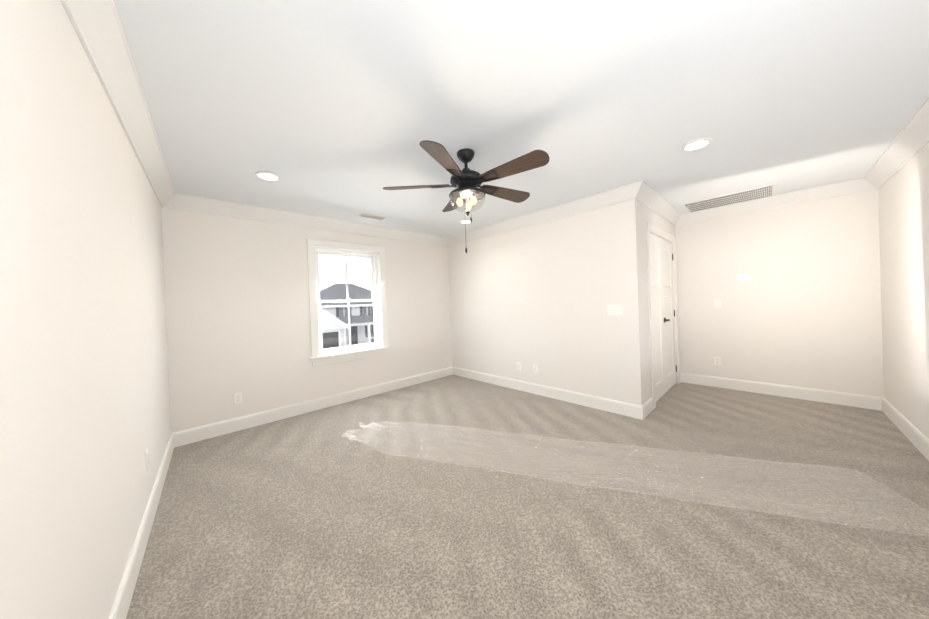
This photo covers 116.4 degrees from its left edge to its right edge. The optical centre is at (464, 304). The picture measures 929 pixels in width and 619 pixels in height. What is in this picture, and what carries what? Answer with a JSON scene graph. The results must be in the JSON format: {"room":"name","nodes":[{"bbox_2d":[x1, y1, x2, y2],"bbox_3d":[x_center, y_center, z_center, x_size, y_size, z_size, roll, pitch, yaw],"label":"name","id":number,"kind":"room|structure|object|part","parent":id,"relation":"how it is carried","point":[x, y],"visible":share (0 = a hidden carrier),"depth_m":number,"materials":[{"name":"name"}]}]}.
{"room":"empty bedroom","nodes":[
{"label":"empty bedroom","id":0,"kind":"room"},
{"bbox_2d":[0,0,175,618],"bbox_3d":[-1.339,0.112,0.917,0.326,2.430,4.680,-2,1,-43],"label":"wall","id":1,"kind":"structure","parent":0,"point":[136,320],"depth_m":0.90,"materials":[{"name":"white paint"}]},
{"bbox_2d":[60,0,179,208],"bbox_3d":[-1.333,-1.038,1.036,0.265,0.135,4.620,-2,1,-43],"label":"crown molding","id":2,"kind":"structure","parent":1,"relation":"attached to","point":[97,27],"depth_m":1.31,"materials":[{"name":"white paint"}]},
{"bbox_2d":[109,432,176,618],"bbox_3d":[-1.248,1.254,0.991,0.184,0.140,4.710,-2,1,-43],"label":"baseboard","id":3,"kind":"structure","parent":1,"relation":"attached to","point":[121,605],"depth_m":1.49,"materials":[{"name":"white paint"}]},
{"bbox_2d":[145,448,148,469],"bbox_3d":[-1.944,0.944,1.766,0.009,0.114,0.070,-2,1,-43],"label":"electrical outlet","id":4,"kind":"object","parent":1,"relation":"attached to","point":[147,458],"visible":0.98,"depth_m":1.75,"materials":[{"name":"white plastic"}]},
{"bbox_2d":[164,208,451,431],"bbox_3d":[-1.015,0.074,4.585,5.825,2.430,0.160,-2,1,-43],"label":"wall","id":5,"kind":"structure","parent":0,"point":[239,310],"depth_m":3.29,"materials":[{"name":"white paint"}]},
{"bbox_2d":[234,392,241,403],"bbox_3d":[-2.441,1.007,3.104,0.070,0.114,0.008,-2,1,-43],"label":"electrical outlet","id":6,"kind":"object","parent":5,"relation":"attached to","point":[237,398],"visible":1,"depth_m":3.10,"materials":[{"name":"white plastic"}]},
{"bbox_2d":[172,193,447,246],"bbox_3d":[-1.520,-1.052,3.963,3.463,0.135,0.100,-2,1,-43],"label":"crown molding","id":7,"kind":"structure","parent":5,"relation":"attached to","point":[190,203],"depth_m":3.45,"materials":[{"name":"white paint"}]},
{"bbox_2d":[177,367,452,446],"bbox_3d":[-1.486,1.241,3.989,3.523,0.140,0.016,-2,1,-43],"label":"baseboard","id":8,"kind":"structure","parent":5,"relation":"attached to","point":[192,435],"depth_m":3.46,"materials":[{"name":"white paint"}]},
{"bbox_2d":[306,238,390,365],"bbox_3d":[-1.595,-0.043,4.005,1.095,1.605,0.215,-2,1,-43],"label":"window","id":9,"kind":"structure","parent":5,"relation":"in","point":[317,358],"depth_m":3.99,"materials":[{"name":"white paint"}]},
{"bbox_3d":[-1.634,-0.055,4.047,0.875,1.400,0.082,-2,1,-43],"label":"window sash","id":10,"kind":"part","parent":9,"relation":"part of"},
{"bbox_2d":[114,0,928,237],"bbox_3d":[0.603,-1.239,2.806,5.825,0.100,5.020,-2,1,-43],"label":"ceiling","id":11,"kind":"structure","parent":0,"point":[338,109],"depth_m":1.61,"materials":[{"name":"white paint"}]},
{"bbox_2d":[255,171,280,181],"bbox_3d":[-1.680,-1.098,2.468,0.188,0.008,0.188,-2,1,-43],"label":"recessed light","id":12,"kind":"object","parent":11,"relation":"in","point":[267,176],"visible":0.98,"depth_m":2.46,"materials":[{"name":"white paint"}]},
{"bbox_2d":[358,213,385,220],"bbox_3d":[-1.183,-1.125,3.698,0.330,0.008,0.130,-2,1,-43],"label":"ceiling vent","id":13,"kind":"object","parent":11,"relation":"in","point":[371,216],"visible":1,"depth_m":3.69,"materials":[{"name":"silver metal"}]},
{"bbox_2d":[383,140,548,252],"bbox_3d":[0.061,-0.781,2.209,1.233,0.768,1.230,-2,1,-43],"label":"fan","id":14,"kind":"object","parent":11,"relation":"hanging from","point":[466,181],"visible":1,"depth_m":2.11,"materials":[{"name":"brown wood"}]},
{"bbox_2d":[460,220,472,223],"bbox_3d":[0.023,-1.172,4.071,0.188,0.008,0.188,-2,1,-43],"label":"recessed light","id":15,"kind":"object","parent":11,"relation":"in","point":[465,221],"visible":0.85,"depth_m":4.06,"materials":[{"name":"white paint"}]},
{"bbox_2d":[681,138,712,151],"bbox_3d":[1.776,-1.223,2.206,0.188,0.008,0.188,-2,1,-43],"label":"recessed light","id":16,"kind":"object","parent":11,"relation":"in","point":[696,144],"visible":0.98,"depth_m":2.20,"materials":[{"name":"white paint"}]},
{"bbox_2d":[681,184,775,212],"bbox_3d":[3.236,-1.287,3.557,0.560,0.008,0.825,-2,1,-43],"label":"ceiling vent","id":17,"kind":"object","parent":11,"relation":"in","point":[739,197],"visible":1,"depth_m":3.51,"materials":[{"name":"silver metal"}]},
{"bbox_2d":[126,375,928,618],"bbox_3d":[0.696,1.289,2.824,5.825,0.100,5.020,-2,1,-43],"label":"floor","id":18,"kind":"structure","parent":0,"point":[312,515],"depth_m":1.72,"materials":[{"name":"carpet"}]},
{"bbox_2d":[448,199,647,405],"bbox_3d":[0.833,0.009,4.127,0.120,2.430,2.980,-2,1,-43],"label":"wall","id":19,"kind":"structure","parent":0,"point":[540,294],"depth_m":3.64,"materials":[{"name":"white paint"}]},
{"bbox_2d":[517,362,520,369],"bbox_3d":[0.779,0.881,4.129,0.011,0.114,0.070,-2,1,-43],"label":"electrical outlet","id":20,"kind":"object","parent":19,"relation":"attached to","point":[518,365],"visible":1,"depth_m":4.12,"materials":[{"name":"white plastic"}]},
{"bbox_2d":[533,364,537,372],"bbox_3d":[0.969,0.876,3.929,0.008,0.114,0.070,-2,1,-43],"label":"electrical outlet","id":21,"kind":"object","parent":19,"relation":"attached to","point":[535,368],"visible":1,"depth_m":3.93,"materials":[{"name":"white plastic"}]},
{"bbox_2d":[448,180,647,246],"bbox_3d":[0.775,-1.136,3.975,0.100,0.135,2.990,-2,1,-43],"label":"crown molding","id":22,"kind":"structure","parent":19,"relation":"attached to","point":[638,190],"depth_m":3.52,"materials":[{"name":"white paint"}]},
{"bbox_2d":[453,367,644,419],"bbox_3d":[0.831,1.155,4.083,0.016,0.140,2.996,-2,1,-43],"label":"baseboard","id":23,"kind":"structure","parent":19,"relation":"attached to","point":[618,407],"depth_m":3.65,"materials":[{"name":"white paint"}]},
{"bbox_2d":[607,304,622,314],"bbox_3d":[1.648,0.056,3.163,0.018,0.114,0.162,-2,1,-43],"label":"light switch","id":24,"kind":"object","parent":19,"relation":"attached to","point":[614,309],"visible":1,"depth_m":3.16,"materials":[{"name":"white plastic"}]},
{"bbox_2d":[640,203,679,399],"bbox_3d":[2.477,-0.049,3.712,1.680,2.430,0.120,-2,1,-43],"label":"wall","id":25,"kind":"structure","parent":0,"point":[646,215],"depth_m":3.23,"materials":[{"name":"white paint"}]},
{"bbox_2d":[645,397,653,417],"bbox_3d":[1.998,1.119,3.135,0.353,0.140,0.016,-2,1,-43],"label":"baseboard","id":26,"kind":"structure","parent":25,"relation":"attached to","point":[649,407],"depth_m":3.14,"materials":[{"name":"white paint"}]},
{"bbox_2d":[637,186,683,225],"bbox_3d":[2.469,-1.196,3.585,1.803,0.135,0.100,-2,1,-43],"label":"crown molding","id":27,"kind":"structure","parent":25,"relation":"attached to","point":[655,202],"depth_m":3.55,"materials":[{"name":"white paint"}]},
{"bbox_2d":[646,222,680,408],"bbox_3d":[2.559,0.103,3.772,1.400,2.120,0.139,-2,1,-43],"label":"door frame","id":28,"kind":"structure","parent":25,"relation":"attached to","point":[658,232],"depth_m":3.41,"materials":[{"name":"white paint"}]},
{"bbox_2d":[650,233,676,401],"bbox_3d":[2.593,0.140,3.737,1.230,2.015,0.095,-2,1,-43],"label":"closet door","id":29,"kind":"structure","parent":25,"relation":"in","point":[663,316],"depth_m":3.74,"materials":[{"name":"white paint"}]},
{"bbox_2d":[676,190,879,396],"bbox_3d":[2.740,-0.066,4.755,0.120,2.430,4.680,-2,1,-43],"label":"wall","id":30,"kind":"structure","parent":0,"point":[807,314],"depth_m":3.46,"materials":[{"name":"white paint"}]},
{"bbox_2d":[714,357,720,364],"bbox_3d":[3.457,0.769,3.938,0.008,0.114,0.070,-2,1,-43],"label":"outlet","id":31,"kind":"object","parent":30,"relation":"attached to","point":[717,360],"visible":1,"depth_m":3.94,"materials":[{"name":"white plastic"}]},
{"bbox_2d":[714,299,720,306],"bbox_3d":[3.438,-0.021,3.914,0.018,0.114,0.070,-2,1,-43],"label":"light switch","id":32,"kind":"object","parent":30,"relation":"attached to","point":[717,302],"visible":1,"depth_m":3.92,"materials":[{"name":"white plastic"}]},
{"bbox_2d":[737,273,749,280],"bbox_3d":[3.602,-0.356,3.720,0.024,0.090,0.124,-2,1,-43],"label":"thermostat","id":33,"kind":"object","parent":30,"relation":"attached to","point":[743,277],"visible":1,"depth_m":3.71,"materials":[{"name":"white plastic"}]},
{"bbox_2d":[684,178,861,223],"bbox_3d":[3.644,-1.239,3.579,0.100,0.135,1.500,-2,1,-43],"label":"crown molding","id":34,"kind":"structure","parent":30,"relation":"attached to","point":[848,187],"depth_m":3.44,"materials":[{"name":"white paint"}]},
{"bbox_2d":[680,372,880,410],"bbox_3d":[3.746,1.051,3.625,0.033,0.140,1.700,-2,1,-43],"label":"baseboard","id":35,"kind":"structure","parent":30,"relation":"attached to","point":[825,396],"depth_m":3.46,"materials":[{"name":"white paint"}]},
{"bbox_2d":[876,142,928,438],"bbox_3d":[2.327,-0.024,1.030,5.825,2.430,0.120,-2,1,-43],"label":"wall","id":36,"kind":"structure","parent":0,"point":[902,203],"depth_m":2.44,"materials":[{"name":"white paint"}]},
{"bbox_2d":[860,98,928,191],"bbox_3d":[2.221,-1.169,1.113,5.553,0.135,0.100,-2,1,-43],"label":"crown molding","id":37,"kind":"structure","parent":36,"relation":"attached to","point":[914,136],"depth_m":2.28,"materials":[{"name":"white paint"}]},
{"bbox_2d":[881,397,928,460],"bbox_3d":[2.334,1.121,1.099,5.553,0.140,0.016,-2,1,-43],"label":"baseboard","id":38,"kind":"structure","parent":36,"relation":"attached to","point":[915,436],"depth_m":2.44,"materials":[{"name":"white paint"}]},
{"label":"outside","id":39,"kind":"structure","parent":0,"visible":0},
{"bbox_3d":[-31.755,5.355,56.095,190.000,0.300,114.000,-2,1,-43],"label":"ground","id":40,"kind":"structure","parent":39,"visible":0},
{"bbox_2d":[320,283,373,348],"bbox_3d":[-13.886,1.047,31.266,50.492,7.350,20.580,-2,1,-43],"label":"houses","id":41,"kind":"structure","parent":40,"relation":"on","point":[356,315],"depth_m":31.45,"materials":[{"name":"grey"}]}
]}

